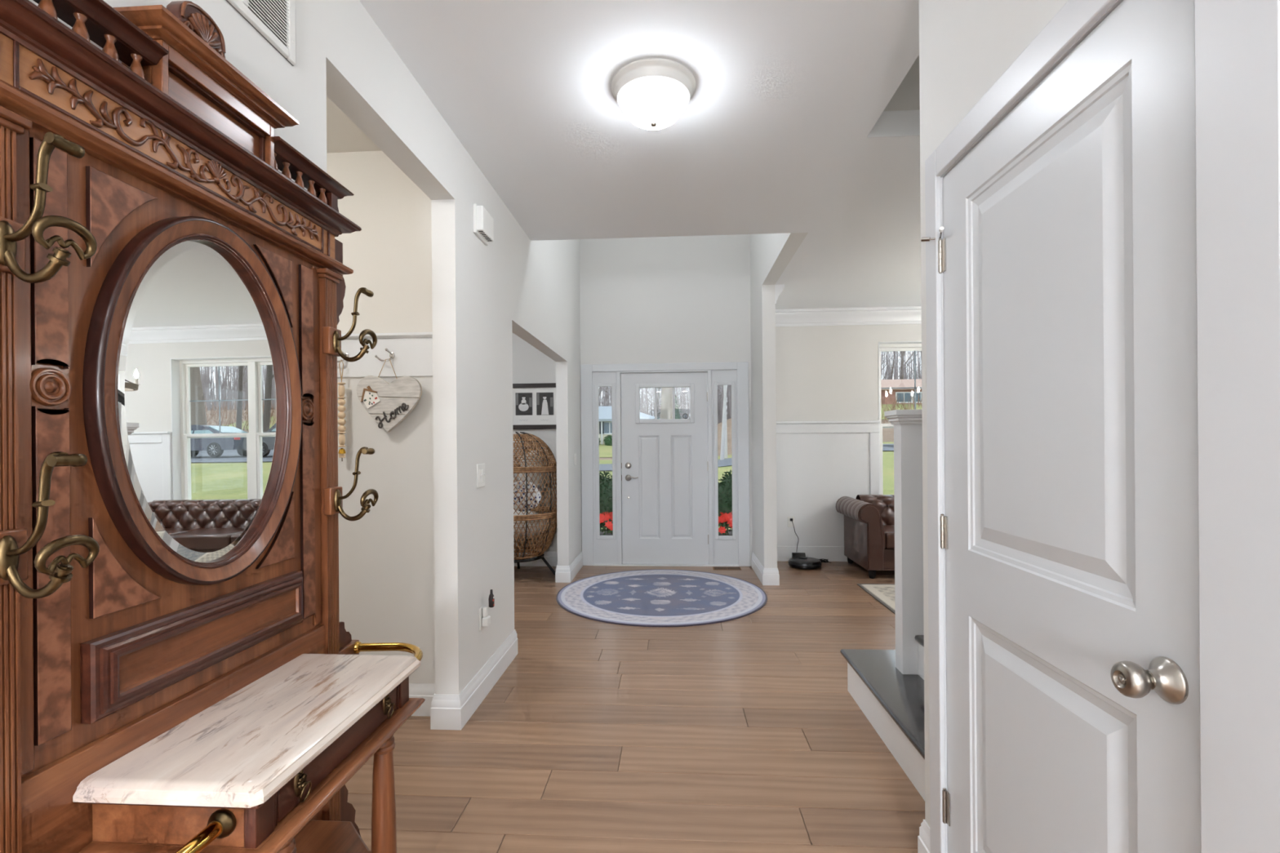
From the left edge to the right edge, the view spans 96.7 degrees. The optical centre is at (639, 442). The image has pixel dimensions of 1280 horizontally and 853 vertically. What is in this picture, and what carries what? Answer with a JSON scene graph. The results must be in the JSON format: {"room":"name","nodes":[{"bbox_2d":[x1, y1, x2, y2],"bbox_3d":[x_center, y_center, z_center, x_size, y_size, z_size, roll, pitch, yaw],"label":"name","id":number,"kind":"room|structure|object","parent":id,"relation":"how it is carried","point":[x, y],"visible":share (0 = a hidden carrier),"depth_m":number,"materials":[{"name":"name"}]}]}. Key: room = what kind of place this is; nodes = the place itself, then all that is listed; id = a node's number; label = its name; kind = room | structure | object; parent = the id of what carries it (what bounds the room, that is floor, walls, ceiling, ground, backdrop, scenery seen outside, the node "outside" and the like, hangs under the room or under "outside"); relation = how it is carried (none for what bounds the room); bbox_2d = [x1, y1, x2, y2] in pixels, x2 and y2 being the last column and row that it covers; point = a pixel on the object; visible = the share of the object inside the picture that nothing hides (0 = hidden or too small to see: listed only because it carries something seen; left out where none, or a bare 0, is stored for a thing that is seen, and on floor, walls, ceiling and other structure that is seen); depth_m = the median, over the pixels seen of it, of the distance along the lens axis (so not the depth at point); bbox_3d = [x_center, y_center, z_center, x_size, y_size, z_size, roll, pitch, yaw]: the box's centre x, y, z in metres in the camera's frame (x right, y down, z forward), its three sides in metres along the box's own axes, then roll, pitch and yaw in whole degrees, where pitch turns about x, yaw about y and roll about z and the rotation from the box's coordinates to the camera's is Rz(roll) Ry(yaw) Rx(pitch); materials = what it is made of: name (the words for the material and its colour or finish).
{"room":"entrance hallway","nodes":[
{"label":"entrance hallway","id":0,"kind":"room"},
{"bbox_2d":[29,0,582,694],"bbox_3d":[-1.042,-1.380,0.489,0.111,5.400,11.250,0,0,4],"label":"wall","id":1,"kind":"structure","parent":0,"point":[482,294],"depth_m":2.67,"materials":[{"name":"white paint"}]},
{"bbox_2d":[226,0,295,66],"bbox_3d":[-0.934,-1.189,1.213,0.014,0.383,0.589,0,0,4],"label":"air vent","id":2,"kind":"object","parent":1,"relation":"in","point":[274,20],"visible":1,"depth_m":1.43,"materials":[{"name":"grey metal"}]},
{"bbox_2d":[430,629,517,730],"bbox_3d":[-0.863,1.242,3.083,0.143,0.155,0.947,0,0,4],"label":"baseboard","id":3,"kind":"structure","parent":1,"relation":"attached to","point":[447,712],"depth_m":2.75,"materials":[{"name":"white"}]},
{"bbox_2d":[476,463,485,488],"bbox_3d":[-0.814,0.171,2.938,0.021,0.120,0.115,0,0,4],"label":"light switch","id":4,"kind":"object","parent":1,"relation":"attached to","point":[481,473],"visible":1,"depth_m":2.92,"materials":[{"name":"white plastic"}]},
{"bbox_2d":[479,604,484,631],"bbox_3d":[-0.815,0.908,2.938,0.008,0.118,0.072,0,0,4],"label":"wall outlet","id":5,"kind":"object","parent":1,"relation":"attached to","point":[481,628],"visible":0.72,"depth_m":2.92,"materials":[{"name":"white plastic"}]},
{"bbox_2d":[472,203,493,244],"bbox_3d":[-0.809,-1.129,2.953,0.048,0.145,0.193,0,0,4],"label":"door chime","id":6,"kind":"object","parent":1,"relation":"attached to","point":[483,225],"visible":1,"depth_m":2.89,"materials":[{"name":"white plastic"}]},
{"bbox_2d":[482,589,494,626],"bbox_3d":[-0.784,0.856,2.945,0.054,0.182,0.058,0,0,4],"label":"air freshener","id":7,"kind":"object","parent":1,"relation":"in","point":[486,619],"visible":1,"depth_m":2.94,"materials":[{"name":"white plastic"}]},
{"bbox_2d":[482,605,490,626],"bbox_3d":[-0.794,0.897,2.938,0.034,0.098,0.044,0,0,4],"label":"diffuser","id":8,"kind":"object","parent":7,"relation":"attached to","point":[486,619],"depth_m":2.92,"materials":[{"name":"white plastic"}]},
{"bbox_2d":[488,589,494,607],"bbox_3d":[-0.772,0.810,2.958,0.031,0.092,0.030,0,0,4],"label":"bottle","id":9,"kind":"object","parent":7,"relation":"on","point":[491,598],"depth_m":2.95,"materials":[{"name":"glass"}]},
{"bbox_2d":[555,551,582,582],"bbox_3d":[-0.703,1.240,5.708,0.143,0.155,0.722,0,0,4],"label":"baseboard","id":10,"kind":"structure","parent":1,"relation":"attached to","point":[563,574],"depth_m":5.36,"materials":[{"name":"white"}]},
{"bbox_2d":[573,453,576,465],"bbox_3d":[-0.649,0.171,5.728,0.009,0.117,0.115,0,0,4],"label":"light switch","id":11,"kind":"object","parent":1,"relation":"attached to","point":[575,455],"visible":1,"depth_m":5.69,"materials":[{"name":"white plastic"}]},
{"bbox_2d":[326,96,382,152],"bbox_3d":[-1.971,-1.466,1.668,1.885,0.100,2.290,0,0,4],"label":"ceiling","id":12,"kind":"structure","parent":0,"point":[343,135],"depth_m":2.63,"materials":[{"name":"white paint"}]},
{"bbox_2d":[326,151,432,333],"bbox_3d":[-1.887,-0.045,2.861,1.885,2.743,0.100,0,0,4],"label":"wall","id":13,"kind":"structure","parent":0,"point":[390,257],"depth_m":2.77,"materials":[{"name":"white paint"}]},
{"bbox_2d":[337,351,348,362],"bbox_3d":[-1.456,-0.416,2.744,0.076,0.061,0.057,0,0,4],"label":"wall hook","id":14,"kind":"object","parent":13,"relation":"attached to","point":[344,353],"visible":0.34,"depth_m":2.75,"materials":[{"name":"silver metal"}]},
{"bbox_2d":[337,360,346,461],"bbox_3d":[-1.435,-0.154,2.737,0.034,0.492,0.034,0,0,4],"label":"bead garland","id":15,"kind":"object","parent":14,"relation":"hanging from","point":[341,401],"visible":0.99,"depth_m":2.73,"materials":[{"name":"brown wood"}]},
{"bbox_2d":[374,348,395,361],"bbox_3d":[-1.226,-0.418,2.730,0.076,0.061,0.057,0,0,4],"label":"wall hook","id":16,"kind":"object","parent":13,"relation":"attached to","point":[392,355],"visible":1,"depth_m":2.73,"materials":[{"name":"silver metal"}]},
{"bbox_2d":[356,358,422,431],"bbox_3d":[-1.198,-0.226,2.712,0.313,0.351,0.028,0,0,4],"label":"heart sign","id":17,"kind":"object","parent":16,"relation":"hanging from","point":[388,405],"visible":1,"depth_m":2.71,"materials":[{"name":"beige wood"}]},
{"bbox_2d":[337,332,435,683],"bbox_3d":[-1.888,0.325,2.794,1.885,1.693,0.034,0,0,4],"label":"wainscoting","id":18,"kind":"structure","parent":13,"relation":"attached to","point":[386,556],"depth_m":2.76,"materials":[{"name":"white"}]},
{"bbox_2d":[408,683,435,716],"bbox_3d":[-1.881,1.249,2.803,1.884,0.155,0.016,0,0,4],"label":"baseboard","id":19,"kind":"structure","parent":13,"relation":"attached to","point":[425,691],"depth_m":2.75,"materials":[{"name":"white"}]},
{"bbox_2d":[511,332,557,551],"bbox_3d":[-2.332,-0.041,6.229,3.185,2.743,0.150,0,0,4],"label":"wall","id":20,"kind":"structure","parent":0,"point":[531,365],"depth_m":6.08,"materials":[{"name":"white paint"}]},
{"bbox_2d":[512,382,555,429],"bbox_3d":[-1.105,-0.385,6.065,0.660,0.488,0.028,0,0,4],"label":"photo frame","id":21,"kind":"object","parent":20,"relation":"attached to","point":[534,405],"visible":0.64,"depth_m":6.06,"materials":[{"name":"white paper"}]},
{"bbox_2d":[515,392,532,415],"bbox_3d":[-1.239,-0.410,6.074,0.182,0.240,0.002,0,0,4],"label":"photograph","id":22,"kind":"object","parent":21,"relation":"attached to","point":[523,401],"depth_m":6.07,"materials":[{"name":"black paper"}]},
{"bbox_2d":[536,392,553,415],"bbox_3d":[-1.012,-0.412,6.060,0.182,0.240,0.002,0,0,4],"label":"photograph","id":23,"kind":"object","parent":21,"relation":"attached to","point":[544,401],"depth_m":6.06,"materials":[{"name":"black paper"}]},
{"bbox_2d":[514,551,557,566],"bbox_3d":[-2.328,1.253,6.146,3.184,0.155,0.016,0,0,4],"label":"baseboard","id":24,"kind":"structure","parent":20,"relation":"attached to","point":[551,557],"depth_m":6.06,"materials":[{"name":"white"}]},
{"bbox_2d":[345,560,924,852],"bbox_3d":[0.652,1.382,0.662,9.800,0.150,11.800,0,0,4],"label":"floor","id":25,"kind":"structure","parent":0,"point":[747,734],"depth_m":2.46,"materials":[{"name":"brown wood"}]},
{"bbox_2d":[0,0,425,852],"bbox_3d":[-0.740,0.222,1.139,0.380,2.192,1.090,0,0,4],"label":"hall tree","id":26,"kind":"object","parent":25,"relation":"on","point":[180,672],"visible":1,"depth_m":0.99,"materials":[{"name":"brown wood"}]},
{"bbox_2d":[124,250,276,552],"bbox_3d":[-0.861,-0.080,1.147,0.003,0.600,0.368,0,0,4],"label":"mirror","id":27,"kind":"object","parent":26,"relation":"attached to","point":[201,326],"depth_m":1.12,"materials":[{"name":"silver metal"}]},
{"bbox_2d":[293,820,371,852],"bbox_3d":[-0.717,0.957,1.138,0.284,0.018,0.576,0,0,4],"label":"shelf","id":28,"kind":"object","parent":26,"relation":"attached to","point":[317,836],"depth_m":1.36,"materials":[{"name":"brown wood"}]},
{"bbox_2d":[512,431,556,575],"bbox_3d":[-1.211,0.613,5.593,0.850,1.434,0.807,0,0,33],"label":"egg chair","id":29,"kind":"object","parent":25,"relation":"on","point":[534,468],"visible":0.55,"depth_m":5.37,"materials":[{"name":"wicker"}]},
{"bbox_2d":[513,480,541,511],"bbox_3d":[-1.089,0.501,5.307,0.340,0.289,0.119,0,0,4],"label":"throw pillow","id":30,"kind":"object","parent":29,"relation":"on","point":[538,496],"visible":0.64,"depth_m":5.26,"materials":[{"name":"white fabric"}]},
{"bbox_2d":[513,509,548,540],"bbox_3d":[-1.249,0.812,5.607,0.700,0.294,0.686,0,0,4],"label":"seat cushion","id":31,"kind":"object","parent":29,"relation":"on","point":[535,526],"depth_m":5.32,"materials":[{"name":"white fabric"}]},
{"bbox_2d":[518,450,547,500],"bbox_3d":[-1.059,0.351,5.655,0.270,0.540,0.513,0,0,4],"label":"cushion","id":32,"kind":"object","parent":29,"relation":"on","point":[540,452],"depth_m":5.49,"materials":[{"name":"white fabric"}]},
{"bbox_2d":[555,569,767,626],"bbox_3d":[0.182,1.306,4.937,1.799,0.009,1.799,0,0,-27],"label":"round rug","id":33,"kind":"object","parent":25,"relation":"on","point":[637,597],"visible":1,"depth_m":4.75,"materials":[{"name":"blue carpet"}]},
{"bbox_2d":[712,566,741,569],"bbox_3d":[0.899,1.303,5.882,0.287,0.004,0.130,0,0,4],"label":"floor vent","id":34,"kind":"object","parent":25,"relation":"in","point":[713,567],"visible":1,"depth_m":5.87,"materials":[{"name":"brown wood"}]},
{"bbox_2d":[791,552,805,557],"bbox_3d":[1.724,1.250,6.161,0.140,0.099,0.108,0,0,4],"label":"dock","id":35,"kind":"object","parent":25,"relation":"on","point":[793,554],"visible":0.4,"depth_m":6.17,"materials":[{"name":"black plastic"}]},
{"bbox_2d":[787,556,822,568],"bbox_3d":[1.721,1.258,5.942,0.337,0.083,0.337,0,0,4],"label":"robot vacuum","id":36,"kind":"object","parent":25,"relation":"on","point":[802,562],"visible":1,"depth_m":5.84,"materials":[{"name":"black plastic"}]},
{"bbox_2d":[790,518,829,562],"bbox_3d":[1.836,1.060,6.131,0.425,0.463,0.095,0,0,18],"label":"power cord","id":37,"kind":"object","parent":25,"relation":"on","point":[791,519],"visible":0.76,"depth_m":6.12,"materials":[{"name":"black plastic"}]},
{"bbox_2d":[835,494,894,578],"bbox_3d":[3.360,0.915,5.670,2.572,0.743,0.813,0,0,4],"label":"sofa","id":38,"kind":"object","parent":25,"relation":"on","point":[868,519],"visible":0.23,"depth_m":5.46,"materials":[{"name":"brown leather"}]},
{"bbox_2d":[883,524,894,549],"bbox_3d":[2.667,0.927,5.590,0.681,0.160,0.515,0,0,4],"label":"seat cushion","id":39,"kind":"object","parent":38,"relation":"on","point":[889,530],"depth_m":5.36,"materials":[{"name":"brown leather"}]},
{"bbox_2d":[857,583,895,614],"bbox_3d":[3.365,1.282,4.103,2.900,0.009,2.000,0,0,4],"label":"area rug","id":40,"kind":"object","parent":25,"relation":"on","point":[884,593],"visible":0.03,"depth_m":4.87,"materials":[{"name":"beige carpet"}]},
{"bbox_2d":[840,409,924,800],"bbox_3d":[2.069,0.263,2.332,2.079,2.067,1.346,0,0,4],"label":"fireplace","id":41,"kind":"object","parent":25,"relation":"on","point":[887,686],"depth_m":2.73,"materials":[{"name":"white"}]},
{"bbox_2d":[359,0,921,309],"bbox_3d":[2.220,-1.508,0.480,6.404,0.120,11.630,0,0,4],"label":"ceiling","id":42,"kind":"structure","parent":0,"point":[784,127],"depth_m":2.54,"materials":[{"name":"white paint"}]},
{"bbox_2d":[610,57,695,129],"bbox_3d":[0.054,-1.350,2.285,0.340,0.162,0.340,0,0,4],"label":"ceiling light","id":43,"kind":"object","parent":42,"relation":"attached to","point":[651,93],"visible":1,"depth_m":2.19,"materials":[{"name":"white glass"}]},
{"bbox_2d":[579,234,752,566],"bbox_3d":[0.269,-1.390,6.119,2.040,5.400,0.150,0,0,4],"label":"wall","id":44,"kind":"structure","parent":0,"point":[682,299],"depth_m":6.04,"materials":[{"name":"white paint"}]},
{"bbox_2d":[592,371,617,564],"bbox_3d":[-0.371,0.273,6.103,0.260,2.060,0.057,0,0,4],"label":"window","id":45,"kind":"structure","parent":44,"relation":"in","point":[605,547],"depth_m":6.08,"materials":[{"name":"white"}]},
{"bbox_2d":[616,369,712,564],"bbox_3d":[0.264,0.268,6.098,1.008,2.060,0.134,0,0,4],"label":"trim","id":46,"kind":"structure","parent":44,"relation":"attached to","point":[708,371],"depth_m":6.06,"materials":[{"name":"white"}]},
{"bbox_2d":[621,372,708,564],"bbox_3d":[0.262,0.276,6.052,0.932,2.036,0.095,0,0,4],"label":"door","id":47,"kind":"structure","parent":44,"relation":"in","point":[664,463],"depth_m":6.06,"materials":[{"name":"white wood"}]},
{"bbox_2d":[580,361,750,566],"bbox_3d":[0.264,0.235,6.100,1.778,2.150,0.150,0,0,4],"label":"trim","id":48,"kind":"structure","parent":44,"relation":"attached to","point":[742,367],"depth_m":6.02,"materials":[{"name":"white"}]},
{"bbox_2d":[593,564,738,566],"bbox_3d":[0.274,1.304,6.092,1.533,0.016,0.146,0,0,4],"label":"door sill","id":49,"kind":"structure","parent":44,"relation":"attached to","point":[637,565],"depth_m":6.03,"materials":[{"name":"white wood"}]},
{"bbox_2d":[711,369,737,564],"bbox_3d":[0.897,0.264,6.025,0.266,2.060,0.057,0,0,4],"label":"window","id":50,"kind":"structure","parent":44,"relation":"in","point":[725,548],"depth_m":6.00,"materials":[{"name":"white wood"}]},
{"bbox_2d":[774,284,921,326],"bbox_3d":[3.430,-1.372,4.451,4.475,0.171,3.355,0,0,4],"label":"trim","id":51,"kind":"structure","parent":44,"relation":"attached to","point":[910,314],"depth_m":6.15,"materials":[{"name":"white"}]},
{"bbox_2d":[750,232,808,585],"bbox_3d":[1.171,-1.397,5.140,0.150,5.400,2.695,0,0,4],"label":"wall","id":52,"kind":"structure","parent":0,"point":[771,254],"depth_m":5.20,"materials":[{"name":"white paint"}]},
{"bbox_2d":[775,324,921,421],"bbox_3d":[3.599,-0.087,6.232,4.575,2.743,0.220,0,0,4],"label":"wall","id":53,"kind":"structure","parent":0,"point":[824,373],"depth_m":6.21,"materials":[{"name":"white paint"}]},
{"bbox_2d":[787,516,794,527],"bbox_3d":[1.652,0.867,6.224,0.070,0.115,0.008,0,0,4],"label":"wall outlet","id":54,"kind":"object","parent":53,"relation":"attached to","point":[789,522],"visible":1,"depth_m":6.22,"materials":[{"name":"white plastic"}]},
{"bbox_2d":[777,546,847,561],"bbox_3d":[3.552,1.203,6.116,4.475,0.165,0.018,0,0,4],"label":"baseboard","id":55,"kind":"structure","parent":53,"relation":"attached to","point":[833,553],"depth_m":6.21,"materials":[{"name":"white wood"}]},
{"bbox_2d":[776,420,879,546],"bbox_3d":[1.954,0.450,6.197,1.286,1.365,0.051,0,0,4],"label":"wainscoting","id":56,"kind":"structure","parent":53,"relation":"attached to","point":[819,464],"depth_m":6.21,"materials":[{"name":"white"}]},
{"bbox_2d":[878,341,921,457],"bbox_3d":[3.505,-0.207,6.177,1.815,1.785,0.111,0,0,4],"label":"trim","id":57,"kind":"structure","parent":53,"relation":"attached to","point":[889,342],"depth_m":6.18,"materials":[{"name":"white"}]},
{"bbox_2d":[879,343,921,494],"bbox_3d":[3.511,-0.207,6.282,1.815,1.785,0.100,0,0,4],"label":"window","id":58,"kind":"structure","parent":53,"relation":"in","point":[890,347],"depth_m":6.30,"materials":[{"name":"white plastic"}]},
{"bbox_2d":[884,54,919,111],"bbox_3d":[2.022,-2.885,2.182,2.185,2.637,1.085,0,0,4],"label":"wall","id":59,"kind":"structure","parent":0,"point":[907,96],"depth_m":2.67,"materials":[{"name":"white paint"}]},
{"bbox_2d":[919,0,1068,826],"bbox_3d":[2.466,-0.078,-1.864,3.648,2.743,6.981,0,0,4],"label":"wall","id":60,"kind":"structure","parent":0,"point":[966,46],"depth_m":1.53,"materials":[{"name":"white paint"}]},
{"bbox_2d":[917,819,930,852],"bbox_3d":[0.958,1.228,1.702,0.214,0.155,0.081,0,0,4],"label":"baseboard","id":61,"kind":"structure","parent":60,"relation":"attached to","point":[923,839],"depth_m":1.72,"materials":[{"name":"white wood"}]},
{"bbox_2d":[920,0,1200,852],"bbox_3d":[0.815,0.277,1.220,0.107,2.034,0.821,0,0,4],"label":"door","id":62,"kind":"structure","parent":60,"relation":"in","point":[1067,249],"depth_m":1.07,"materials":[{"name":"white wood"}]},
{"bbox_2d":[924,0,1279,852],"bbox_3d":[0.883,0.275,1.199,0.112,2.062,0.809,0,0,4],"label":"door frame","id":63,"kind":"structure","parent":60,"relation":"attached to","point":[1117,2],"depth_m":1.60,"materials":[{"name":"white"}]},
{"label":"outside","id":64,"kind":"structure","parent":0,"visible":0},
{"bbox_2d":[882,444,893,450],"bbox_3d":[24.885,0.162,23.826,33.334,0.283,7.713,0,0,4],"label":"driveway","id":65,"kind":"structure","parent":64,"point":[891,448],"depth_m":24.23,"materials":[{"name":"grey concrete"}]},
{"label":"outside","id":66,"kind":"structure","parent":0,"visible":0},
{"bbox_2d":[599,389,921,459],"bbox_3d":[20.175,-2.697,43.520,125.000,6.975,27.544,0,0,4],"label":"lawn","id":67,"kind":"structure","parent":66,"point":[887,433],"depth_m":38.57,"materials":[{"name":"green plant"}]},
{"bbox_2d":[598,406,659,444],"bbox_3d":[-4.301,-0.878,49.354,12.400,4.500,9.000,0,0,4],"label":"house","id":68,"kind":"structure","parent":67,"relation":"on","point":[605,413],"depth_m":45.18,"materials":[{"name":"beige"}]},
{"bbox_2d":[599,422,604,433],"bbox_3d":[-3.054,-1.163,45.220,0.360,0.950,0.100,0,0,4],"label":"shutter","id":69,"kind":"object","parent":68,"relation":"hanging from","point":[599,422],"depth_m":45.17,"materials":[{"name":"grey"}]},
{"bbox_2d":[659,386,672,419],"bbox_3d":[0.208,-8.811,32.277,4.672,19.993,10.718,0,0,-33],"label":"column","id":70,"kind":"structure","parent":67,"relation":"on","point":[667,393],"depth_m":32.84,"materials":[{"name":"white paint"}]},
{"bbox_2d":[653,391,684,419],"bbox_3d":[2.062,-1.922,39.799,3.202,5.262,3.262,0,0,-29],"label":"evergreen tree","id":71,"kind":"object","parent":67,"relation":"on","point":[677,415],"visible":0.13,"depth_m":39.57,"materials":[{"name":"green plant"}]},
{"bbox_2d":[880,378,921,404],"bbox_3d":[27.224,-3.807,52.434,13.000,4.100,9.000,0,0,4],"label":"brick house","id":72,"kind":"structure","parent":67,"relation":"on","point":[886,393],"depth_m":48.77,"materials":[{"name":"brown brick"}]},
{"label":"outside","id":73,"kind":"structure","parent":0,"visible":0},
{"bbox_2d":[599,441,893,528],"bbox_3d":[18.652,0.707,18.195,125.000,1.587,23.400,0,0,4],"label":"lawn","id":74,"kind":"structure","parent":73,"point":[887,455],"depth_m":19.60,"materials":[{"name":"green plant"}]},
{"bbox_2d":[720,385,727,460],"bbox_3d":[5.317,-9.849,26.057,7.779,22.057,5.385,0,0,36],"label":"bare tree","id":75,"kind":"object","parent":74,"relation":"on","point":[723,425],"visible":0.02,"depth_m":27.59,"materials":[{"name":"grey plant"}]},
{"bbox_2d":[723,385,727,457],"bbox_3d":[5.212,-9.394,31.159,5.116,20.954,7.390,0,0,12],"label":"bare tree","id":76,"kind":"object","parent":74,"relation":"on","point":[726,433],"visible":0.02,"depth_m":29.28,"materials":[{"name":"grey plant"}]},
{"bbox_3d":[0.335,1.535,6.918,3.600,0.250,1.450,0,0,4],"label":"porch","id":77,"kind":"object","parent":74,"relation":"on","visible":0},
{"bbox_2d":[599,471,613,535],"bbox_3d":[-0.443,0.886,7.137,0.633,1.059,0.588,0,0,4],"label":"bush","id":78,"kind":"object","parent":77,"relation":"on","point":[606,515],"visible":0.44,"depth_m":7.02,"materials":[{"name":"green"}]},
{"bbox_2d":[718,470,732,535],"bbox_3d":[1.148,0.870,7.025,0.629,1.068,0.616,0,0,4],"label":"flowering plant","id":79,"kind":"object","parent":77,"relation":"on","point":[725,486],"visible":0.42,"depth_m":6.94,"materials":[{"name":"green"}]},
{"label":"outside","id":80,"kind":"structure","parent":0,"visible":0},
{"bbox_2d":[599,444,893,471],"bbox_3d":[19.316,0.033,28.084,125.140,1.966,13.569,0,0,4],"label":"street","id":81,"kind":"structure","parent":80,"point":[726,462],"depth_m":25.75,"materials":[{"name":"grey asphalt"}]},
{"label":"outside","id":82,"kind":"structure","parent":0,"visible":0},
{"bbox_2d":[598,351,921,428],"bbox_3d":[31.285,-9.867,89.202,191.709,19.290,78.100,0,0,4],"label":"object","id":83,"kind":"structure","parent":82,"point":[887,374],"depth_m":67.38,"materials":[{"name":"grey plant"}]},
{"bbox_2d":[657,387,660,417],"bbox_3d":[1.889,-9.641,57.455,4.659,19.603,8.853,0,0,-6],"label":"bare tree","id":84,"kind":"object","parent":83,"relation":"on","point":[658,388],"visible":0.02,"depth_m":57.76,"materials":[{"name":"grey plant"}]},
{"bbox_2d":[884,351,919,379],"bbox_3d":[36.809,-15.376,82.669,8.093,22.479,9.453,0,0,-7],"label":"bare tree","id":85,"kind":"object","parent":83,"relation":"on","point":[892,367],"visible":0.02,"depth_m":81.86,"materials":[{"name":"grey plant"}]},
{"bbox_2d":[900,351,912,379],"bbox_3d":[34.599,-18.137,70.832,8.953,28.097,9.605,0,0,5],"label":"bare tree","id":86,"kind":"object","parent":83,"relation":"on","point":[901,366],"visible":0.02,"depth_m":71.10,"materials":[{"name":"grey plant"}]},
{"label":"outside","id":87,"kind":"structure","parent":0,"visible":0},
{"bbox_2d":[880,404,922,419],"bbox_3d":[25.687,-2.457,43.512,22.000,1.696,10.000,0,0,4],"label":"lawn","id":88,"kind":"structure","parent":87,"point":[884,405],"depth_m":46.13,"materials":[{"name":"green plant"}]},
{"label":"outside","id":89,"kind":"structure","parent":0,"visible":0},
{"bbox_2d":[599,444,612,457],"bbox_3d":[-5.040,0.452,40.383,17.000,0.879,14.000,0,0,4],"label":"lawn","id":90,"kind":"structure","parent":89,"point":[605,451],"depth_m":38.58,"materials":[{"name":"green plant"}]},
{"bbox_2d":[603,435,612,445],"bbox_3d":[-2.301,-0.120,44.209,1.147,1.088,1.078,0,0,4],"label":"shrub","id":91,"kind":"object","parent":90,"relation":"on","point":[607,440],"visible":0.62,"depth_m":43.89,"materials":[{"name":"green plant"}]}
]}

